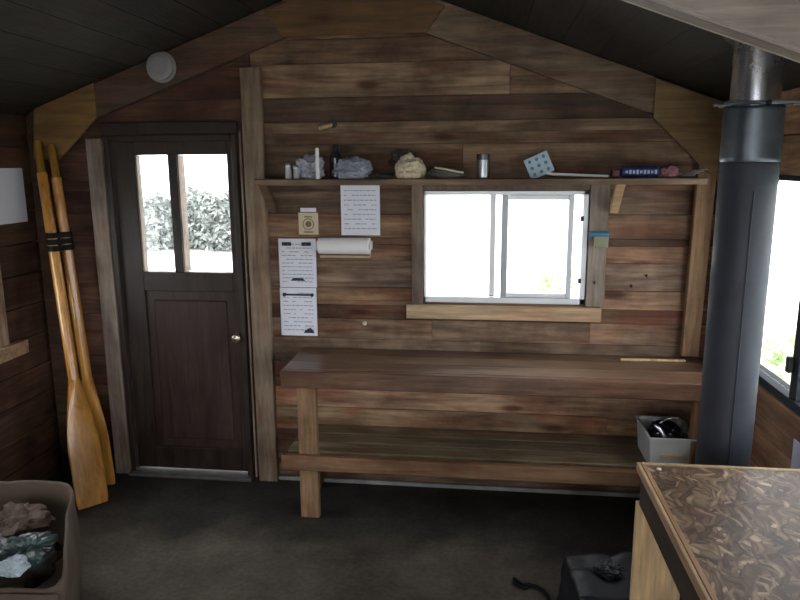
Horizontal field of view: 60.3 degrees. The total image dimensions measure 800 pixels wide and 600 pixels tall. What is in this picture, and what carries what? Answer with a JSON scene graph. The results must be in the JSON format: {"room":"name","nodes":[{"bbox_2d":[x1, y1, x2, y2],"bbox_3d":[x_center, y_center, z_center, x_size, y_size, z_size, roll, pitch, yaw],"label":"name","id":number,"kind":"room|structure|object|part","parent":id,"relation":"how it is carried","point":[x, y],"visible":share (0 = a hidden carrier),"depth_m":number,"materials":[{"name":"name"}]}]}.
{"room":"wooden cabin interior","nodes":[
{"label":"wooden cabin interior","id":0,"kind":"room"},
{"bbox_2d":[0,113,62,480],"bbox_3d":[-2.331,0.490,1.362,0.104,2.000,5.100,1,11,7],"label":"wall","id":1,"kind":"structure","parent":0,"point":[30,446],"depth_m":3.66,"materials":[{"name":"brown wood"}]},
{"bbox_2d":[0,266,9,347],"bbox_3d":[-2.006,-0.056,3.420,0.024,0.670,0.073,1,11,7],"label":"trim","id":2,"kind":"structure","parent":1,"relation":"attached to","point":[4,335],"depth_m":3.46,"materials":[{"name":"brown wood"}]},
{"bbox_2d":[0,168,27,224],"bbox_3d":[-2.004,-0.519,3.453,0.003,0.279,0.380,1,11,7],"label":"poster","id":3,"kind":"object","parent":1,"relation":"attached to","point":[13,209],"visible":1,"depth_m":3.54,"materials":[{"name":"white paper"}]},
{"bbox_2d":[0,339,28,363],"bbox_3d":[-2.055,0.371,2.955,0.054,0.070,1.355,1,11,7],"label":"trim","id":4,"kind":"structure","parent":1,"relation":"attached to","point":[19,347],"depth_m":3.50,"materials":[{"name":"brown wood"}]},
{"bbox_2d":[45,468,639,599],"bbox_3d":[-0.515,1.562,1.349,3.750,0.120,5.300,1,11,7],"label":"floor","id":5,"kind":"structure","parent":0,"point":[153,538],"depth_m":3.24,"materials":[{"name":"grey concrete"}]},
{"bbox_2d":[0,480,81,599],"bbox_3d":[-1.533,1.034,2.527,0.660,0.472,0.958,-4,12,-19],"label":"bin","id":6,"kind":"object","parent":5,"relation":"on","point":[58,497],"visible":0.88,"depth_m":2.80,"materials":[{"name":"grey plastic"}]},
{"bbox_2d":[0,554,30,577],"bbox_3d":[-1.304,0.903,2.324,0.100,0.057,0.119,-9,14,-37],"label":"wrapper","id":7,"kind":"object","parent":6,"relation":"in","point":[16,565],"visible":1,"depth_m":2.30,"materials":[{"name":"plastic"}]},
{"bbox_2d":[0,501,55,537],"bbox_3d":[-1.473,0.859,2.643,0.245,0.142,0.246,-11,15,-43],"label":"paper","id":8,"kind":"object","parent":6,"relation":"in","point":[18,519],"visible":0.83,"depth_m":2.61,"materials":[{"name":"paper"}]},
{"bbox_2d":[0,531,58,569],"bbox_3d":[-1.332,0.891,2.463,0.192,0.117,0.200,1,11,7],"label":"plastic","id":9,"kind":"object","parent":6,"relation":"in","point":[36,546],"visible":0.83,"depth_m":2.43,"materials":[{"name":"grey plastic"}]},
{"bbox_2d":[0,542,63,588],"bbox_3d":[-1.507,1.001,2.542,0.510,0.227,0.414,1,11,7],"label":"trash bag","id":10,"kind":"object","parent":6,"relation":"in","point":[31,578],"visible":0.36,"depth_m":2.47,"materials":[{"name":"black plastic"}]},
{"bbox_2d":[33,140,107,509],"bbox_3d":[-1.708,0.118,3.571,0.167,1.861,0.484,-7,13,-29],"label":"oar","id":11,"kind":"object","parent":5,"relation":"on","point":[83,442],"visible":1,"depth_m":3.54,"materials":[{"name":"brown wood"}]},
{"bbox_2d":[45,231,73,251],"bbox_3d":[-1.774,-0.307,3.587,0.077,0.095,0.139,6,13,30],"label":"strap","id":12,"kind":"object","parent":11,"relation":"attached to","point":[50,240],"visible":0.98,"depth_m":3.56,"materials":[{"name":"black fabric"}]},
{"bbox_3d":[-1.647,0.732,3.575,0.163,0.655,0.211,-9,14,-37],"label":"blade","id":13,"kind":"part","parent":11,"relation":"part of","materials":[{"name":"brown wood"}]},
{"bbox_2d":[47,144,114,484],"bbox_3d":[-1.703,0.113,3.661,0.266,1.841,0.080,7,13,34],"label":"oar","id":14,"kind":"object","parent":5,"relation":"on","point":[88,385],"visible":0.69,"depth_m":3.66,"materials":[{"name":"brown wood"}]},
{"bbox_3d":[-1.650,0.725,3.748,0.149,0.606,0.079,7,13,33],"label":"blade","id":15,"kind":"part","parent":14,"relation":"part of","materials":[{"name":"brown wood"}]},
{"bbox_2d":[280,347,702,517],"bbox_3d":[0.470,0.690,3.436,2.065,0.770,0.439,1,11,7],"label":"workbench","id":16,"kind":"object","parent":5,"relation":"on","point":[317,449],"visible":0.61,"depth_m":3.31,"materials":[{"name":"brown wood"}]},
{"bbox_3d":[-0.449,0.726,3.389,0.093,0.729,0.040,1,11,7],"label":"leg","id":17,"kind":"part","parent":16,"relation":"part of","materials":[{"name":"brown wood"}]},
{"bbox_3d":[-0.448,0.867,3.765,0.040,0.307,0.089,1,11,7],"label":"leg","id":18,"kind":"part","parent":16,"relation":"part of","materials":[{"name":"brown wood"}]},
{"bbox_3d":[0.447,0.809,3.255,2.065,0.075,0.034,1,11,7],"label":"shelf rail","id":19,"kind":"part","parent":16,"relation":"part of","materials":[{"name":"brown wood"}]},
{"bbox_2d":[288,424,645,468],"bbox_3d":[0.481,0.744,3.485,2.053,0.030,0.361,1,11,7],"label":"shelf","id":20,"kind":"object","parent":16,"relation":"attached to","point":[581,450],"depth_m":3.46,"materials":[{"name":"brown wood"}]},
{"bbox_3d":[0.450,0.392,3.173,2.053,0.083,0.036,1,11,7],"label":"rail","id":21,"kind":"part","parent":16,"relation":"part of","materials":[{"name":"brown wood"}]},
{"bbox_2d":[620,358,685,361],"bbox_3d":[1.246,0.296,3.393,0.310,0.010,0.015,1,11,6],"label":"wooden stick","id":22,"kind":"object","parent":16,"relation":"on","point":[621,359],"visible":1,"depth_m":3.39,"materials":[{"name":"brown wood"}]},
{"bbox_2d":[635,415,696,463],"bbox_3d":[1.262,0.681,3.296,0.212,0.156,0.296,1,11,7],"label":"plastic bin","id":23,"kind":"object","parent":16,"relation":"on","point":[656,450],"visible":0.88,"depth_m":3.17,"materials":[{"name":"grey plastic"}]},
{"bbox_2d":[647,417,687,438],"bbox_3d":[1.256,0.640,3.268,0.187,0.210,0.182,1,11,7],"label":"cable","id":24,"kind":"object","parent":23,"relation":"in","point":[662,428],"visible":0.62,"depth_m":3.21,"materials":[{"name":"plastic"}]},
{"bbox_3d":[1.373,0.758,3.170,0.093,0.729,0.040,1,11,7],"label":"leg","id":25,"kind":"part","parent":16,"relation":"part of","materials":[{"name":"brown wood"}]},
{"bbox_2d":[513,577,550,599],"bbox_3d":[0.559,1.200,2.795,0.094,0.015,0.279,-5,12,-21],"label":"power cable","id":26,"kind":"object","parent":5,"relation":"on","point":[516,582],"visible":1,"depth_m":2.85,"materials":[{"name":"black rubber"}]},
{"bbox_2d":[556,551,631,599],"bbox_3d":[0.739,1.103,2.463,0.317,0.331,0.326,0,11,0],"label":"bag","id":27,"kind":"object","parent":5,"relation":"on","point":[597,576],"visible":0.88,"depth_m":2.43,"materials":[{"name":"black fabric"}]},
{"bbox_2d":[629,462,799,599],"bbox_3d":[0.984,1.041,1.557,0.633,0.804,1.368,1,11,7],"label":"work table","id":28,"kind":"object","parent":5,"relation":"on","point":[702,532],"visible":1,"depth_m":1.86,"materials":[{"name":"brown wood"}]},
{"bbox_3d":[0.823,0.972,2.232,0.150,0.679,0.026,1,11,7],"label":"leg","id":29,"kind":"part","parent":28,"relation":"part of","materials":[{"name":"brown wood"}]},
{"bbox_3d":[1.166,1.000,2.567,0.355,0.490,0.546,1,11,7],"label":"wood stove","id":30,"kind":"object","parent":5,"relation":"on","visible":0},
{"bbox_2d":[695,36,799,466],"bbox_3d":[1.134,-0.116,2.285,0.256,1.809,0.261,1,11,7],"label":"pipe","id":31,"kind":"object","parent":30,"relation":"on","point":[753,122],"visible":0.8,"depth_m":2.23,"materials":[{"name":"metal"}]},
{"bbox_2d":[26,33,717,492],"bbox_3d":[-0.209,-0.296,3.611,3.730,2.645,0.104,1,11,7],"label":"wall","id":32,"kind":"structure","parent":0,"point":[446,103],"depth_m":3.48,"materials":[{"name":"brown wood"}]},
{"bbox_2d":[85,139,131,473],"bbox_3d":[-1.591,0.074,3.782,0.088,1.870,0.036,1,11,7],"label":"trim","id":33,"kind":"structure","parent":32,"relation":"attached to","point":[94,148],"depth_m":3.75,"materials":[{"name":"wood"}]},
{"bbox_2d":[100,121,257,481],"bbox_3d":[-1.177,0.036,3.753,0.755,1.950,0.150,1,11,7],"label":"door","id":34,"kind":"structure","parent":32,"relation":"in","point":[186,347],"depth_m":3.77,"materials":[{"name":"brown wood"}]},
{"bbox_3d":[-1.138,0.392,3.835,0.505,0.900,0.029,1,11,7],"label":"panel","id":35,"kind":"part","parent":34,"relation":"part of","materials":[{"name":"brown wood"}]},
{"bbox_3d":[-0.877,0.203,3.711,0.052,0.052,0.065,1,11,7],"label":"knob","id":36,"kind":"part","parent":34,"relation":"part of","materials":[{"name":"gold metal"}]},
{"bbox_2d":[239,67,278,481],"bbox_3d":[-0.738,-0.075,3.644,0.104,2.205,0.042,1,11,7],"label":"wooden post","id":37,"kind":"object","parent":32,"relation":"attached to","point":[251,86],"depth_m":3.61,"materials":[{"name":"brown wood"}]},
{"bbox_2d":[278,239,316,287],"bbox_3d":[-0.538,-0.193,3.613,0.200,0.257,0.006,1,11,7],"label":"paper notice","id":38,"kind":"object","parent":32,"relation":"attached to","point":[297,257],"visible":1,"depth_m":3.61,"materials":[{"name":"grey paper"}]},
{"bbox_2d":[280,287,317,335],"bbox_3d":[-0.539,0.063,3.664,0.198,0.260,0.006,1,11,7],"label":"paper notice","id":39,"kind":"object","parent":32,"relation":"attached to","point":[298,305],"visible":1,"depth_m":3.67,"materials":[{"name":"grey paper"}]},
{"bbox_2d":[300,208,315,211],"bbox_3d":[-0.473,-0.465,3.552,0.083,0.021,0.004,1,11,7],"label":"paper tag","id":40,"kind":"object","parent":32,"relation":"attached to","point":[301,209],"visible":1,"depth_m":3.55,"materials":[{"name":"white paper"}]},
{"bbox_2d":[298,213,318,234],"bbox_3d":[-0.474,-0.395,3.566,0.104,0.113,0.006,1,11,7],"label":"card","id":41,"kind":"object","parent":32,"relation":"attached to","point":[308,222],"visible":1,"depth_m":3.57,"materials":[{"name":"brown paper"}]},
{"bbox_2d":[318,119,336,129],"bbox_3d":[-0.365,-0.873,3.431,0.106,0.056,0.039,-11,15,-42],"label":"wooden peg","id":42,"kind":"object","parent":32,"relation":"attached to","point":[332,123],"visible":1,"depth_m":3.44,"materials":[{"name":"brown wood"}]},
{"bbox_2d":[315,237,372,257],"bbox_3d":[-0.288,-0.268,3.524,0.288,0.102,0.091,1,11,7],"label":"paper towel holder","id":43,"kind":"object","parent":32,"relation":"attached to","point":[329,247],"visible":1,"depth_m":3.49,"materials":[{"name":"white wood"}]},
{"bbox_2d":[340,185,379,234],"bbox_3d":[-0.203,-0.459,3.519,0.202,0.256,0.006,1,11,7],"label":"paper notice","id":44,"kind":"object","parent":32,"relation":"attached to","point":[360,204],"visible":0.98,"depth_m":3.52,"materials":[{"name":"grey paper"}]},
{"bbox_2d":[27,0,723,470],"bbox_3d":[-0.225,-0.275,3.531,3.482,2.636,0.054,1,11,7],"label":"timber frame","id":45,"kind":"structure","parent":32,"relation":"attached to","point":[689,116],"depth_m":3.30,"materials":[{"name":"brown wood"}]},
{"bbox_3d":[-1.904,0.055,3.812,0.092,1.900,0.041,1,11,7],"label":"post","id":46,"kind":"part","parent":45,"relation":"part of","materials":[{"name":"brown wood"}]},
{"bbox_3d":[-1.744,-0.923,3.570,0.374,0.380,0.012,1,11,7],"label":"gusset plate","id":47,"kind":"part","parent":45,"relation":"part of","materials":[{"name":"brown wood"}]},
{"bbox_2d":[146,51,175,82],"bbox_3d":[-1.198,-1.165,3.439,0.152,0.152,0.042,1,11,7],"label":"smoke detector","id":48,"kind":"object","parent":45,"relation":"attached to","point":[161,66],"visible":0.99,"depth_m":3.42,"materials":[{"name":"white plastic"}]},
{"bbox_2d":[254,169,707,212],"bbox_3d":[0.351,-0.515,3.294,2.103,0.210,0.199,1,11,7],"label":"wall shelf","id":49,"kind":"object","parent":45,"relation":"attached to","point":[620,183],"depth_m":3.20,"materials":[{"name":"brown wood"}]},
{"bbox_2d":[285,163,291,178],"bbox_3d":[-0.543,-0.629,3.352,0.032,0.078,0.032,1,11,7],"label":"shaker","id":50,"kind":"object","parent":49,"relation":"on","point":[288,174],"visible":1,"depth_m":3.34,"materials":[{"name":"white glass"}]},
{"bbox_2d":[293,165,299,178],"bbox_3d":[-0.503,-0.623,3.349,0.032,0.066,0.032,1,11,7],"label":"shaker","id":51,"kind":"object","parent":49,"relation":"on","point":[296,175],"visible":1,"depth_m":3.34,"materials":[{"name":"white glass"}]},
{"bbox_2d":[296,153,325,178],"bbox_3d":[-0.435,-0.653,3.351,0.145,0.124,0.122,1,11,7],"label":"plastic bag","id":52,"kind":"object","parent":49,"relation":"on","point":[307,167],"visible":0.88,"depth_m":3.32,"materials":[{"name":"grey plastic"}]},
{"bbox_2d":[315,148,319,178],"bbox_3d":[-0.394,-0.655,3.279,0.024,0.156,0.024,1,11,7],"label":"candle","id":53,"kind":"object","parent":49,"relation":"on","point":[316,149],"visible":1,"depth_m":3.27,"materials":[{"name":"wax"}]},
{"bbox_2d":[329,145,341,177],"bbox_3d":[-0.318,-0.683,3.401,0.060,0.162,0.060,1,11,7],"label":"bottle","id":54,"kind":"object","parent":49,"relation":"on","point":[335,155],"visible":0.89,"depth_m":3.38,"materials":[{"name":"black glass"}]},
{"bbox_2d":[332,156,372,178],"bbox_3d":[-0.234,-0.640,3.326,0.194,0.106,0.134,5,12,25],"label":"rag","id":55,"kind":"object","parent":49,"relation":"on","point":[355,167],"visible":1,"depth_m":3.29,"materials":[{"name":"grey fabric"}]},
{"bbox_2d":[368,172,392,178],"bbox_3d":[-0.094,-0.600,3.311,0.114,0.031,0.104,-5,12,-24],"label":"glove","id":56,"kind":"object","parent":49,"relation":"on","point":[379,175],"visible":1,"depth_m":3.28,"materials":[{"name":"black fabric"}]},
{"bbox_2d":[388,148,426,178],"bbox_3d":[0.032,-0.653,3.291,0.192,0.142,0.134,1,11,7],"label":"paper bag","id":57,"kind":"object","parent":49,"relation":"on","point":[406,166],"visible":1,"depth_m":3.26,"materials":[{"name":"beige paper"}]},
{"bbox_2d":[428,166,466,177],"bbox_3d":[0.225,-0.606,3.267,0.182,0.056,0.144,1,11,7],"label":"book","id":58,"kind":"object","parent":49,"relation":"on","point":[437,172],"visible":0.98,"depth_m":3.22,"materials":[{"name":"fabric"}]},
{"bbox_3d":[0.228,-0.605,3.200,0.136,0.034,0.014,1,11,7],"label":"cord","id":59,"kind":"part","parent":58,"relation":"part of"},
{"bbox_2d":[477,154,488,177],"bbox_3d":[0.390,-0.630,3.236,0.059,0.112,0.059,1,11,7],"label":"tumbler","id":60,"kind":"object","parent":49,"relation":"on","point":[482,159],"visible":0.96,"depth_m":3.21,"materials":[{"name":"silver metal"}]},
{"bbox_2d":[524,151,608,177],"bbox_3d":[0.767,-0.624,3.190,0.386,0.136,0.020,2,11,11],"label":"fly swatter","id":61,"kind":"object","parent":49,"relation":"on","point":[538,165],"visible":1,"depth_m":3.21,"materials":[{"name":"blue plastic"}]},
{"bbox_3d":[0.819,-0.581,3.184,0.279,0.030,0.018,2,11,13],"label":"handle","id":62,"kind":"part","parent":61,"relation":"part of","materials":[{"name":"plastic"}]},
{"bbox_2d":[610,169,619,177],"bbox_3d":[0.991,-0.583,3.171,0.037,0.040,0.040,1,11,7],"label":"tin","id":63,"kind":"object","parent":49,"relation":"on","point":[615,173],"visible":1,"depth_m":3.15,"materials":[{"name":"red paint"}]},
{"bbox_2d":[620,166,659,176],"bbox_3d":[1.100,-0.589,3.155,0.173,0.053,0.054,1,11,7],"label":"packet","id":64,"kind":"object","parent":49,"relation":"on","point":[625,171],"visible":1,"depth_m":3.13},
{"bbox_2d":[660,166,678,177],"bbox_3d":[1.230,-0.586,3.143,0.088,0.053,0.080,1,11,7],"label":"cloth","id":65,"kind":"object","parent":49,"relation":"on","point":[671,171],"visible":1,"depth_m":3.12,"materials":[{"name":"fabric"}]},
{"bbox_3d":[1.333,-0.579,3.140,0.119,0.036,0.075,1,11,7],"label":"wire coil","id":66,"kind":"part","parent":49,"relation":"part of","materials":[{"name":"brown"}]},
{"bbox_3d":[1.340,-0.800,3.211,0.313,0.451,0.012,1,11,7],"label":"gusset plate","id":67,"kind":"part","parent":45,"relation":"part of","materials":[{"name":"brown wood"}]},
{"bbox_3d":[1.449,-0.271,3.330,0.100,1.115,0.040,1,11,7],"label":"post","id":68,"kind":"part","parent":45,"relation":"part of","materials":[{"name":"brown wood"}]},
{"bbox_2d":[411,185,422,303],"bbox_3d":[0.089,-0.281,3.510,0.057,0.608,0.022,1,11,7],"label":"trim","id":69,"kind":"structure","parent":32,"relation":"attached to","point":[417,190],"depth_m":3.50,"materials":[{"name":"brown wood"}]},
{"bbox_2d":[279,475,639,497],"bbox_3d":[0.432,1.014,3.728,2.240,0.022,0.016,1,11,7],"label":"baseboard","id":70,"kind":"structure","parent":32,"relation":"attached to","point":[281,477],"depth_m":3.73,"materials":[{"name":"wood"}]},
{"bbox_2d":[406,303,600,321],"bbox_3d":[0.521,0.065,3.520,0.982,0.074,0.032,1,11,7],"label":"trim","id":71,"kind":"structure","parent":32,"relation":"attached to","point":[417,311],"depth_m":3.50,"materials":[{"name":"brown wood"}]},
{"bbox_2d":[424,191,589,304],"bbox_3d":[0.527,-0.267,3.491,0.811,0.567,0.090,1,11,7],"label":"window","id":72,"kind":"structure","parent":32,"relation":"in","point":[509,297],"depth_m":3.47,"materials":[{"name":"metal"}]},
{"bbox_3d":[0.685,-0.267,3.461,0.352,0.515,0.024,1,11,7],"label":"sliding sash","id":73,"kind":"part","parent":72,"relation":"part of","materials":[{"name":"glass"}]},
{"bbox_2d":[423,185,590,190],"bbox_3d":[0.522,-0.557,3.406,0.817,0.031,0.014,1,11,7],"label":"trim","id":74,"kind":"structure","parent":32,"relation":"attached to","point":[425,187],"depth_m":3.40,"materials":[{"name":"brown wood"}]},
{"bbox_2d":[585,185,609,306],"bbox_3d":[0.975,-0.265,3.403,0.090,0.608,0.022,1,11,7],"label":"trim","id":75,"kind":"structure","parent":32,"relation":"attached to","point":[599,194],"depth_m":3.40,"materials":[{"name":"brown wood"}]},
{"bbox_2d":[588,231,609,248],"bbox_3d":[0.970,-0.292,3.362,0.098,0.083,0.045,1,11,7],"label":"scrub brush","id":76,"kind":"object","parent":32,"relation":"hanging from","point":[601,239],"visible":1,"depth_m":3.35,"materials":[{"name":"blue plastic"}]},
{"bbox_3d":[0.970,-0.321,3.356,0.098,0.024,0.045,1,11,7],"label":"handle","id":77,"kind":"part","parent":76,"relation":"part of","materials":[{"name":"blue plastic"}]},
{"bbox_2d":[0,0,799,115],"bbox_3d":[-0.526,-0.758,0.916,4.250,0.868,5.550,1,11,7],"label":"ceiling","id":78,"kind":"structure","parent":0,"point":[50,50],"depth_m":2.90,"materials":[{"name":"black wood"}]},
{"bbox_2d":[622,0,799,62],"bbox_3d":[-0.424,-0.850,1.702,3.460,0.798,0.140,1,11,7],"label":"roof truss","id":79,"kind":"object","parent":78,"relation":"attached to","point":[772,26],"visible":1,"depth_m":1.55,"materials":[{"name":"brown wood"}]},
{"bbox_2d":[750,87,799,468],"bbox_3d":[1.289,0.554,0.925,0.104,2.000,5.100,1,11,7],"label":"wall","id":80,"kind":"structure","parent":0,"point":[776,426],"depth_m":2.62,"materials":[{"name":"brown wood"}]},
{"bbox_2d":[758,175,799,416],"bbox_3d":[1.444,0.012,2.329,0.090,0.842,1.640,1,11,7],"label":"window","id":81,"kind":"structure","parent":80,"relation":"in","point":[789,395],"depth_m":2.53,"materials":[{"name":"metal"}]},
{"bbox_2d":[791,438,799,468],"bbox_3d":[1.417,0.587,2.436,0.004,0.150,0.140,1,11,7],"label":"paper pad","id":82,"kind":"object","parent":80,"relation":"attached to","point":[795,462],"visible":0.5,"depth_m":2.47,"materials":[{"name":"white paper"}]},
{"label":"outside","id":83,"kind":"structure","parent":0,"visible":0},
{"bbox_2d":[141,174,799,376],"bbox_3d":[4.849,-5.895,39.309,180.000,0.001,200.000,1,11,7],"label":"sky","id":84,"kind":"structure","parent":83,"point":[458,226],"depth_m":15.67,"materials":[{"name":"white"}]},
{"bbox_2d":[143,191,192,250],"bbox_3d":[-5.631,-1.830,15.727,1.702,1.358,1.721,1,11,7],"label":"shrub","id":85,"kind":"object","parent":84,"relation":"on","point":[153,210],"visible":0.44,"depth_m":15.33,"materials":[{"name":"green plant"}]},
{"bbox_2d":[161,186,229,249],"bbox_3d":[-4.695,-1.916,15.904,1.596,1.414,1.635,1,11,7],"label":"shrub","id":86,"kind":"object","parent":84,"relation":"on","point":[193,206],"visible":0.29,"depth_m":15.51,"materials":[{"name":"green plant"}]},
{"bbox_2d":[194,190,231,251],"bbox_3d":[-3.747,-1.793,15.527,1.759,1.400,1.768,1,11,7],"label":"shrub","id":87,"kind":"object","parent":84,"relation":"on","point":[220,231],"visible":0.5,"depth_m":15.03,"materials":[{"name":"green plant"}]},
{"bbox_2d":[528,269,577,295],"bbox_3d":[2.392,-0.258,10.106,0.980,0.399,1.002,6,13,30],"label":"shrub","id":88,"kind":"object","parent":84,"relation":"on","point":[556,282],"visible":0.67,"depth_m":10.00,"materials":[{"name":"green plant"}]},
{"bbox_2d":[762,364,790,384],"bbox_3d":[3.182,0.691,5.275,0.976,0.400,1.052,1,11,7],"label":"shrub","id":89,"kind":"object","parent":84,"relation":"on","point":[786,377],"visible":0.1,"depth_m":5.53,"materials":[{"name":"green plant"}]},
{"bbox_2d":[760,328,794,373],"bbox_3d":[3.541,0.489,6.319,1.031,0.425,0.994,1,11,7],"label":"shrub","id":90,"kind":"object","parent":84,"relation":"on","point":[783,344],"visible":0.39,"depth_m":6.23,"materials":[{"name":"green plant"}]}
]}

